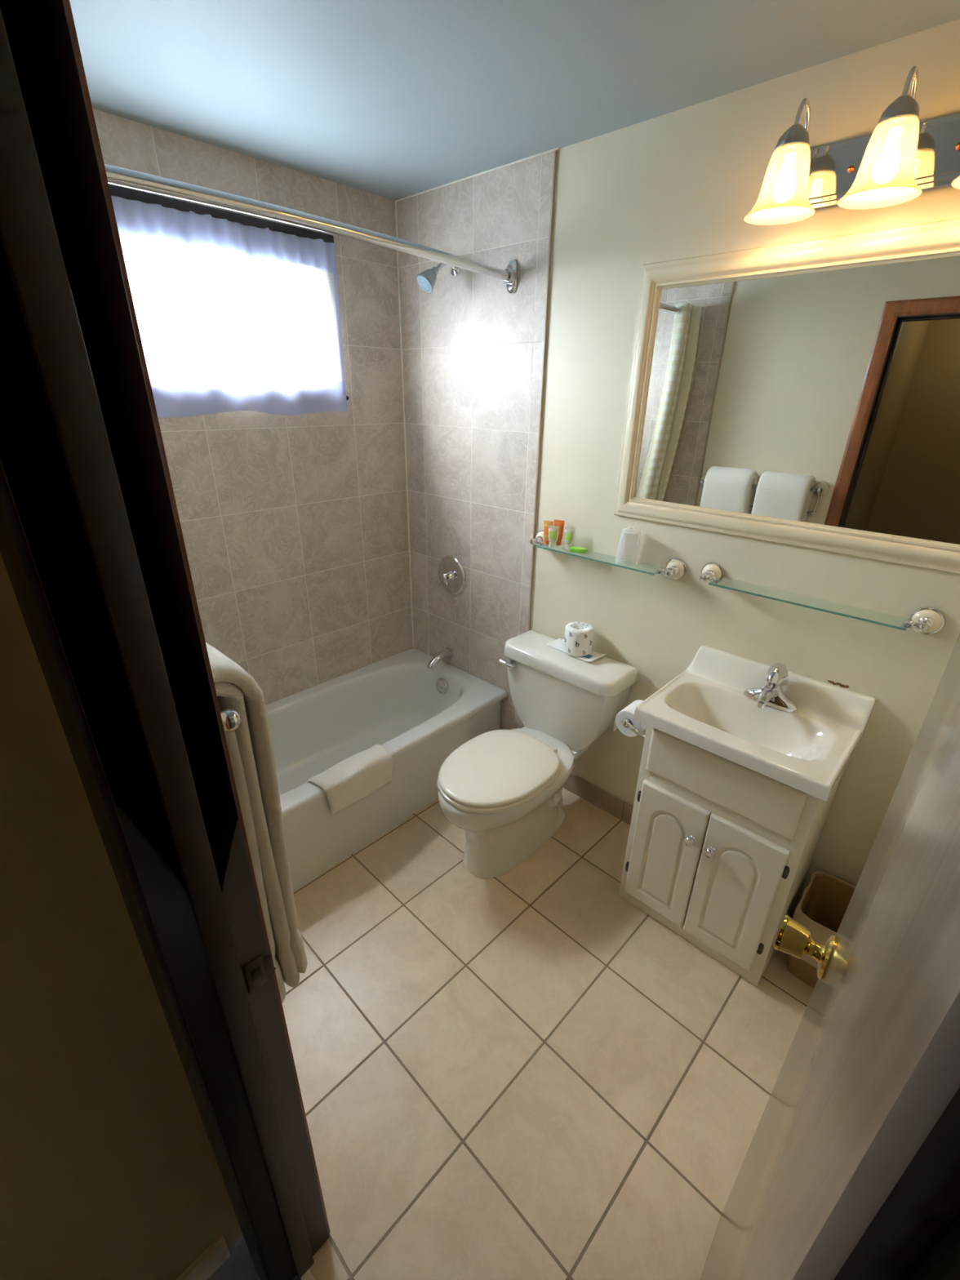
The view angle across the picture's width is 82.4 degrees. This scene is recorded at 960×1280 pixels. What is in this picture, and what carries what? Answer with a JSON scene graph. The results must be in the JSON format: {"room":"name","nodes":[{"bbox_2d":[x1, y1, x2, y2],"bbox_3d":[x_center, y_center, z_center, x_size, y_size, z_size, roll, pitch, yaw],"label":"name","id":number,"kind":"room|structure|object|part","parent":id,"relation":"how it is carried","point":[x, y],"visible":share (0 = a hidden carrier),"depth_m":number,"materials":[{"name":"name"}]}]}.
{"room":"bathroom","nodes":[
{"label":"bathroom","id":0,"kind":"room"},
{"bbox_2d":[0,552,243,1279],"bbox_3d":[-1.147,0.451,0.177,0.110,2.440,1.752,22,32,39],"label":"wall","id":1,"kind":"structure","parent":0,"point":[109,1170],"depth_m":0.81,"materials":[{"name":"paint"}]},
{"bbox_2d":[175,1233,230,1279],"bbox_3d":[-1.135,1.547,0.611,0.012,0.085,1.710,22,32,39],"label":"baseboard","id":2,"kind":"structure","parent":1,"relation":"attached to","point":[211,1259],"depth_m":1.15,"materials":[{"name":"beige paint"}]},
{"bbox_2d":[300,1268,315,1279],"bbox_3d":[-0.145,1.444,0.973,0.691,0.007,0.020,22,32,39],"label":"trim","id":3,"kind":"structure","parent":1,"relation":"attached to","point":[308,1275],"depth_m":1.16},
{"bbox_2d":[92,108,413,705],"bbox_3d":[-0.968,-0.508,2.298,0.120,2.440,1.868,22,32,39],"label":"wall","id":4,"kind":"structure","parent":0,"point":[295,528],"depth_m":2.36,"materials":[{"name":"tile"}]},
{"bbox_2d":[108,183,333,243],"bbox_3d":[-0.927,-1.222,1.976,0.131,0.517,0.895,22,32,39],"label":"window","id":5,"kind":"structure","parent":4,"relation":"in","point":[117,191],"depth_m":1.83,"materials":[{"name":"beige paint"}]},
{"bbox_2d":[111,195,347,417],"bbox_3d":[-0.883,-1.139,1.972,0.026,0.619,0.893,22,32,39],"label":"window curtain","id":6,"kind":"object","parent":5,"relation":"hanging from","point":[231,316],"visible":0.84,"depth_m":1.96,"materials":[{"name":"white fabric"}]},
{"bbox_2d":[396,151,553,729],"bbox_3d":[-0.070,-0.605,2.543,0.819,2.440,0.009,22,32,39],"label":"tiled wall","id":7,"kind":"structure","parent":0,"point":[473,348],"depth_m":2.34,"materials":[{"name":"tile"}]},
{"bbox_2d":[104,163,518,293],"bbox_3d":[-0.434,-1.103,1.484,0.048,0.104,1.610,22,32,39],"label":"shower rod","id":8,"kind":"object","parent":7,"relation":"attached to","point":[121,176],"visible":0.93,"depth_m":1.41,"materials":[{"name":"silver metal"}]},
{"bbox_2d":[395,200,413,648],"bbox_3d":[-0.366,-0.894,2.713,0.008,2.062,0.006,22,32,39],"label":"trim","id":9,"kind":"structure","parent":7,"relation":"attached to","point":[396,213],"depth_m":2.63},
{"bbox_2d":[417,262,460,293],"bbox_3d":[-0.166,-1.424,2.141,0.077,0.126,0.185,22,32,39],"label":"shower","id":10,"kind":"object","parent":7,"relation":"attached to","point":[426,280],"visible":0.88,"depth_m":2.11,"materials":[{"name":"silver metal"}]},
{"bbox_3d":[-0.136,-1.458,2.147,0.112,0.051,0.020,-20,32,-38],"label":"shower arm","id":11,"kind":"part","parent":10,"relation":"part of","materials":[{"name":"silver metal"}]},
{"bbox_2d":[426,647,453,670],"bbox_3d":[-0.215,0.100,2.882,0.062,0.086,0.157,22,32,39],"label":"tub spout","id":12,"kind":"object","parent":7,"relation":"attached to","point":[447,652],"visible":1,"depth_m":2.86,"materials":[{"name":"silver metal"}]},
{"bbox_2d":[435,555,466,595],"bbox_3d":[-0.165,-0.310,2.710,0.198,0.198,0.071,22,32,39],"label":"shower valve","id":13,"kind":"object","parent":7,"relation":"attached to","point":[451,575],"visible":1,"depth_m":2.70,"materials":[{"name":"silver metal"}]},
{"bbox_3d":[-0.176,-0.303,2.716,0.080,0.078,0.059,22,32,39],"label":"lever handle","id":14,"kind":"part","parent":13,"relation":"part of","materials":[{"name":"silver metal"}]},
{"bbox_2d":[395,146,559,201],"bbox_3d":[-0.048,-1.708,2.028,0.836,0.005,0.004,22,32,39],"label":"trim","id":15,"kind":"structure","parent":7,"relation":"attached to","point":[557,148],"depth_m":1.98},
{"bbox_2d":[522,150,557,727],"bbox_3d":[0.228,-0.484,2.285,0.006,2.440,0.011,22,32,39],"label":"trim","id":16,"kind":"structure","parent":7,"relation":"attached to","point":[555,152],"depth_m":2.04,"materials":[{"name":"tile"}]},
{"bbox_2d":[207,787,813,1279],"bbox_3d":[-0.465,1.371,1.187,3.100,0.050,3.500,22,32,39],"label":"floor","id":17,"kind":"structure","parent":0,"point":[523,1072],"depth_m":1.54,"materials":[{"name":"tile"}]},
{"bbox_2d":[265,648,507,892],"bbox_3d":[-0.678,0.553,2.463,0.714,0.378,1.606,22,32,39],"label":"bathtub","id":18,"kind":"object","parent":17,"relation":"on","point":[420,714],"visible":0.59,"depth_m":2.59,"materials":[{"name":"ceramic"}]},
{"bbox_2d":[306,744,392,815],"bbox_3d":[-0.505,0.540,2.153,0.138,0.141,0.330,22,32,39],"label":"bath mat","id":19,"kind":"object","parent":18,"relation":"on","point":[354,778],"visible":1,"depth_m":2.11,"materials":[{"name":"white fabric"}]},
{"bbox_3d":[-0.206,0.246,2.890,0.088,0.088,0.050,22,32,39],"label":"overflow plate","id":20,"kind":"part","parent":18,"relation":"part of","materials":[{"name":"silver metal"}]},
{"bbox_2d":[437,630,639,878],"bbox_3d":[0.150,0.483,2.188,0.548,0.757,0.784,22,32,39],"label":"toilet","id":21,"kind":"object","parent":17,"relation":"on","point":[504,788],"visible":1,"depth_m":2.12,"materials":[{"name":"ceramic"}]},
{"bbox_3d":[0.064,0.496,2.075,0.386,0.020,0.490,22,32,39],"label":"seat","id":22,"kind":"part","parent":21,"relation":"part of","materials":[{"name":"plastic"}]},
{"bbox_3d":[0.065,0.475,2.066,0.380,0.024,0.483,22,32,39],"label":"lid","id":23,"kind":"part","parent":21,"relation":"part of","materials":[{"name":"plastic"}]},
{"bbox_3d":[0.118,0.100,2.322,0.075,0.036,0.037,22,32,39],"label":"flush lever","id":24,"kind":"part","parent":21,"relation":"part of","materials":[{"name":"silver metal"}]},
{"bbox_3d":[0.351,0.251,2.312,0.493,0.341,0.192,22,32,39],"label":"tank","id":25,"kind":"part","parent":21,"relation":"part of","materials":[{"name":"white ceramic"}]},
{"bbox_3d":[0.351,0.082,2.232,0.548,0.057,0.216,22,32,39],"label":"tank lid","id":26,"kind":"part","parent":21,"relation":"part of","materials":[{"name":"white ceramic"}]},
{"bbox_2d":[545,638,606,662],"bbox_3d":[0.392,0.036,2.241,0.108,0.020,0.246,-20,31,-38],"label":"packet","id":27,"kind":"object","parent":21,"relation":"on","point":[557,644],"visible":0.58,"depth_m":2.22,"materials":[{"name":"white paper"}]},
{"bbox_2d":[564,622,594,656],"bbox_3d":[0.396,-0.006,2.201,0.118,0.110,0.118,22,32,39],"label":"toilet roll","id":28,"kind":"object","parent":27,"relation":"on","point":[579,636],"visible":1,"depth_m":2.16,"materials":[{"name":"white paper"}]},
{"bbox_2d":[618,724,843,986],"bbox_3d":[0.816,0.629,1.848,0.501,0.790,0.402,22,32,39],"label":"vanity cabinet","id":29,"kind":"object","parent":17,"relation":"on","point":[720,850],"visible":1,"depth_m":1.71,"materials":[{"name":"white paint"}]},
{"bbox_2d":[621,718,645,741],"bbox_3d":[0.561,0.279,1.867,0.098,0.052,0.176,22,32,39],"label":"toilet paper holder","id":30,"kind":"object","parent":29,"relation":"attached to","point":[625,722],"visible":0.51,"depth_m":1.82,"materials":[{"name":"silver metal"}]},
{"bbox_2d":[613,699,646,737],"bbox_3d":[0.534,0.272,1.891,0.097,0.103,0.102,22,32,39],"label":"toilet roll","id":31,"kind":"object","parent":30,"relation":"on","point":[628,712],"visible":0.67,"depth_m":1.86,"materials":[{"name":"white paper"}]},
{"bbox_3d":[0.618,0.725,1.847,0.222,0.501,0.018,22,32,39],"label":"door","id":32,"kind":"part","parent":29,"relation":"part of","materials":[{"name":"white paint"}]},
{"bbox_3d":[0.662,0.632,1.727,0.033,0.033,0.026,22,32,39],"label":"knob","id":33,"kind":"part","parent":29,"relation":"part of","materials":[{"name":"silver metal"}]},
{"bbox_3d":[0.709,0.651,1.687,0.033,0.033,0.026,22,32,39],"label":"knob","id":34,"kind":"part","parent":29,"relation":"part of","materials":[{"name":"silver metal"}]},
{"bbox_3d":[0.706,0.417,1.628,0.446,0.164,0.009,22,32,39],"label":"drawer panel","id":35,"kind":"part","parent":29,"relation":"part of","materials":[{"name":"white paint"}]},
{"bbox_3d":[0.781,0.791,1.706,0.222,0.501,0.018,22,32,39],"label":"door","id":36,"kind":"part","parent":29,"relation":"part of","materials":[{"name":"white paint"}]},
{"bbox_2d":[633,644,875,801],"bbox_3d":[0.821,0.248,1.682,0.543,0.215,0.412,22,32,39],"label":"sink","id":37,"kind":"object","parent":29,"relation":"in","point":[706,707],"visible":0.94,"depth_m":1.67,"materials":[{"name":"ceramic"}]},
{"bbox_2d":[743,662,798,712],"bbox_3d":[0.903,0.136,1.712,0.146,0.140,0.141,-4,25,-11],"label":"faucet","id":38,"kind":"object","parent":37,"relation":"on","point":[772,695],"visible":1,"depth_m":1.69,"materials":[{"name":"silver metal"}]},
{"bbox_3d":[0.888,0.173,1.694,0.042,0.046,0.118,22,32,39],"label":"spout","id":39,"kind":"part","parent":38,"relation":"part of","materials":[{"name":"silver metal"}]},
{"bbox_3d":[0.912,0.109,1.690,0.068,0.072,0.103,22,32,39],"label":"lever handle","id":40,"kind":"part","parent":38,"relation":"part of","materials":[{"name":"silver metal"}]},
{"bbox_2d":[786,871,855,988],"bbox_3d":[1.128,0.957,1.755,0.232,0.280,0.253,22,32,39],"label":"waste bin","id":41,"kind":"object","parent":17,"relation":"on","point":[822,906],"visible":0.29,"depth_m":1.80,"materials":[{"name":"beige plastic"}]},
{"bbox_2d":[69,0,959,200],"bbox_3d":[-0.047,-1.275,1.006,2.615,0.050,1.868,22,32,39],"label":"ceiling","id":42,"kind":"structure","parent":0,"point":[393,100],"depth_m":1.33,"materials":[{"name":"paint"}]},
{"bbox_2d":[529,18,959,896],"bbox_3d":[0.582,-0.378,2.063,2.495,2.440,0.120,22,32,39],"label":"wall","id":43,"kind":"structure","parent":0,"point":[683,183],"depth_m":1.71,"materials":[{"name":"beige paint"}]},
{"bbox_2d":[529,529,686,579],"bbox_3d":[0.440,-0.321,2.066,0.660,0.076,0.105,22,32,39],"label":"glass shelf","id":44,"kind":"object","parent":43,"relation":"attached to","point":[676,568],"visible":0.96,"depth_m":1.91,"materials":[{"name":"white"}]},
{"bbox_2d":[543,520,553,544],"bbox_3d":[0.272,-0.431,2.195,0.030,0.092,0.031,-8,26,-20],"label":"tube","id":45,"kind":"object","parent":44,"relation":"on","point":[547,524],"visible":0.82,"depth_m":2.19,"materials":[{"name":"orange plastic"}]},
{"bbox_2d":[548,525,559,547],"bbox_3d":[0.288,-0.407,2.156,0.033,0.082,0.034,-8,26,-20],"label":"clear tube","id":46,"kind":"object","parent":44,"relation":"on","point":[552,535],"visible":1,"depth_m":2.15,"materials":[{"name":"white"}]},
{"bbox_2d":[554,519,564,545],"bbox_3d":[0.313,-0.428,2.184,0.034,0.098,0.032,-5,25,-12],"label":"tube","id":47,"kind":"object","parent":44,"relation":"on","point":[557,523],"visible":0.73,"depth_m":2.17,"materials":[{"name":"orange plastic"}]},
{"bbox_2d":[564,526,575,549],"bbox_3d":[0.348,-0.398,2.137,0.033,0.082,0.034,-6,25,-15],"label":"clear tube","id":48,"kind":"object","parent":44,"relation":"on","point":[568,536],"visible":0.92,"depth_m":2.13,"materials":[{"name":"white"}]},
{"bbox_2d":[561,546,587,553],"bbox_3d":[0.364,-0.351,2.115,0.103,0.015,0.039,16,28,30],"label":"packet","id":49,"kind":"object","parent":44,"relation":"on","point":[573,548],"visible":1,"depth_m":2.10,"materials":[{"name":"green plastic"}]},
{"bbox_2d":[614,527,640,560],"bbox_3d":[0.533,-0.337,1.957,0.089,0.125,0.089,22,32,39],"label":"cup","id":50,"kind":"object","parent":44,"relation":"on","point":[625,527],"visible":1,"depth_m":1.95,"materials":[{"name":"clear plastic"}]},
{"bbox_2d":[562,773,800,916],"bbox_3d":[0.776,0.812,2.282,1.547,0.098,0.011,22,32,39],"label":"baseboard","id":51,"kind":"structure","parent":43,"relation":"attached to","point":[612,805],"depth_m":2.47,"materials":[{"name":"wood"}]},
{"bbox_2d":[613,217,959,574],"bbox_3d":[0.896,-0.646,1.504,1.110,0.769,0.033,22,32,39],"label":"mirror","id":52,"kind":"object","parent":43,"relation":"attached to","point":[803,393],"visible":1,"depth_m":1.50,"materials":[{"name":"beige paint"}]},
{"bbox_2d":[700,562,945,634],"bbox_3d":[0.954,-0.123,1.618,0.658,0.076,0.105,22,32,39],"label":"glass shelf","id":53,"kind":"object","parent":43,"relation":"attached to","point":[924,620],"visible":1,"depth_m":1.47,"materials":[{"name":"white"}]},
{"bbox_2d":[827,680,848,688],"bbox_3d":[1.090,0.135,1.668,0.058,0.013,0.001,22,32,39],"label":"stain","id":54,"kind":"structure","parent":43,"relation":"attached to","point":[841,685],"depth_m":1.67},
{"bbox_2d":[743,65,959,225],"bbox_3d":[0.917,-1.070,1.157,0.626,0.225,0.218,22,32,39],"label":"vanity light","id":55,"kind":"object","parent":43,"relation":"attached to","point":[904,157],"visible":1,"depth_m":1.24,"materials":[{"name":"glass"}]},
{"bbox_3d":[0.725,-1.088,1.302,0.156,0.134,0.156,22,32,39],"label":"lamp shade","id":56,"kind":"part","parent":55,"relation":"part of","materials":[{"name":"white glass"}]},
{"bbox_3d":[0.764,-1.188,1.300,0.032,0.133,0.119,22,32,39],"label":"arm","id":57,"kind":"part","parent":55,"relation":"part of","materials":[{"name":"silver metal"}]},
{"bbox_3d":[0.874,-1.028,1.174,0.156,0.134,0.156,22,32,39],"label":"lamp shade","id":58,"kind":"part","parent":55,"relation":"part of","materials":[{"name":"white glass"}]},
{"bbox_3d":[0.996,-1.076,1.217,0.590,0.130,0.026,22,32,39],"label":"plate","id":59,"kind":"part","parent":55,"relation":"part of","materials":[{"name":"silver metal"}]},
{"bbox_3d":[0.912,-1.127,1.172,0.032,0.133,0.119,22,32,39],"label":"arm","id":60,"kind":"part","parent":55,"relation":"part of","materials":[{"name":"silver metal"}]},
{"bbox_3d":[1.022,-0.967,1.046,0.156,0.134,0.156,22,32,39],"label":"lamp shade","id":61,"kind":"part","parent":55,"relation":"part of","materials":[{"name":"white glass"}]},
{"bbox_3d":[-0.623,0.130,0.903,2.495,2.440,0.120,22,32,39],"label":"wall","id":62,"kind":"structure","parent":0,"visible":0},
{"bbox_2d":[218,705,240,732],"bbox_3d":[-0.611,0.083,1.014,0.699,0.187,0.072,22,32,39],"label":"towel rack","id":63,"kind":"object","parent":62,"relation":"attached to","point":[231,718],"visible":0.09,"depth_m":0.80,"materials":[{"name":"silver metal"}]},
{"bbox_2d":[205,642,307,1003],"bbox_3d":[-0.484,0.354,1.048,0.256,0.771,0.132,22,32,39],"label":"bath towel","id":64,"kind":"object","parent":63,"relation":"hanging from","point":[250,746],"visible":0.29,"depth_m":0.95,"materials":[{"name":"white fabric"}]},
{"bbox_2d":[0,0,959,1279],"bbox_3d":[-0.127,0.471,0.535,0.815,2.137,0.150,22,32,39],"label":"door frame","id":65,"kind":"structure","parent":62,"relation":"attached to","point":[93,550],"depth_m":0.52,"materials":[{"name":"brown wood"}]},
{"bbox_3d":[-0.173,0.490,0.490,0.815,2.137,0.016,22,32,39],"label":"casing","id":66,"kind":"part","parent":65,"relation":"part of","materials":[{"name":"brown wood"}]},
{"bbox_3d":[-0.081,0.457,0.583,0.787,2.123,0.014,22,32,39],"label":"casing","id":67,"kind":"part","parent":65,"relation":"part of","materials":[{"name":"brown wood"}]},
{"bbox_3d":[-0.332,0.501,0.833,0.006,0.060,0.045,19,30,34],"label":"strike plate","id":68,"kind":"part","parent":65,"relation":"part of","materials":[{"name":"metal"}]},
{"bbox_2d":[699,633,959,1279],"bbox_3d":[0.362,0.487,0.617,0.170,2.028,0.642,22,32,39],"label":"door","id":69,"kind":"structure","parent":62,"relation":"in","point":[889,975],"depth_m":0.40,"materials":[{"name":"white wood"}]},
{"bbox_3d":[0.498,0.466,0.842,0.074,0.069,0.069,22,32,39],"label":"knob","id":70,"kind":"part","parent":69,"relation":"part of","materials":[{"name":"gold metal"}]}
]}

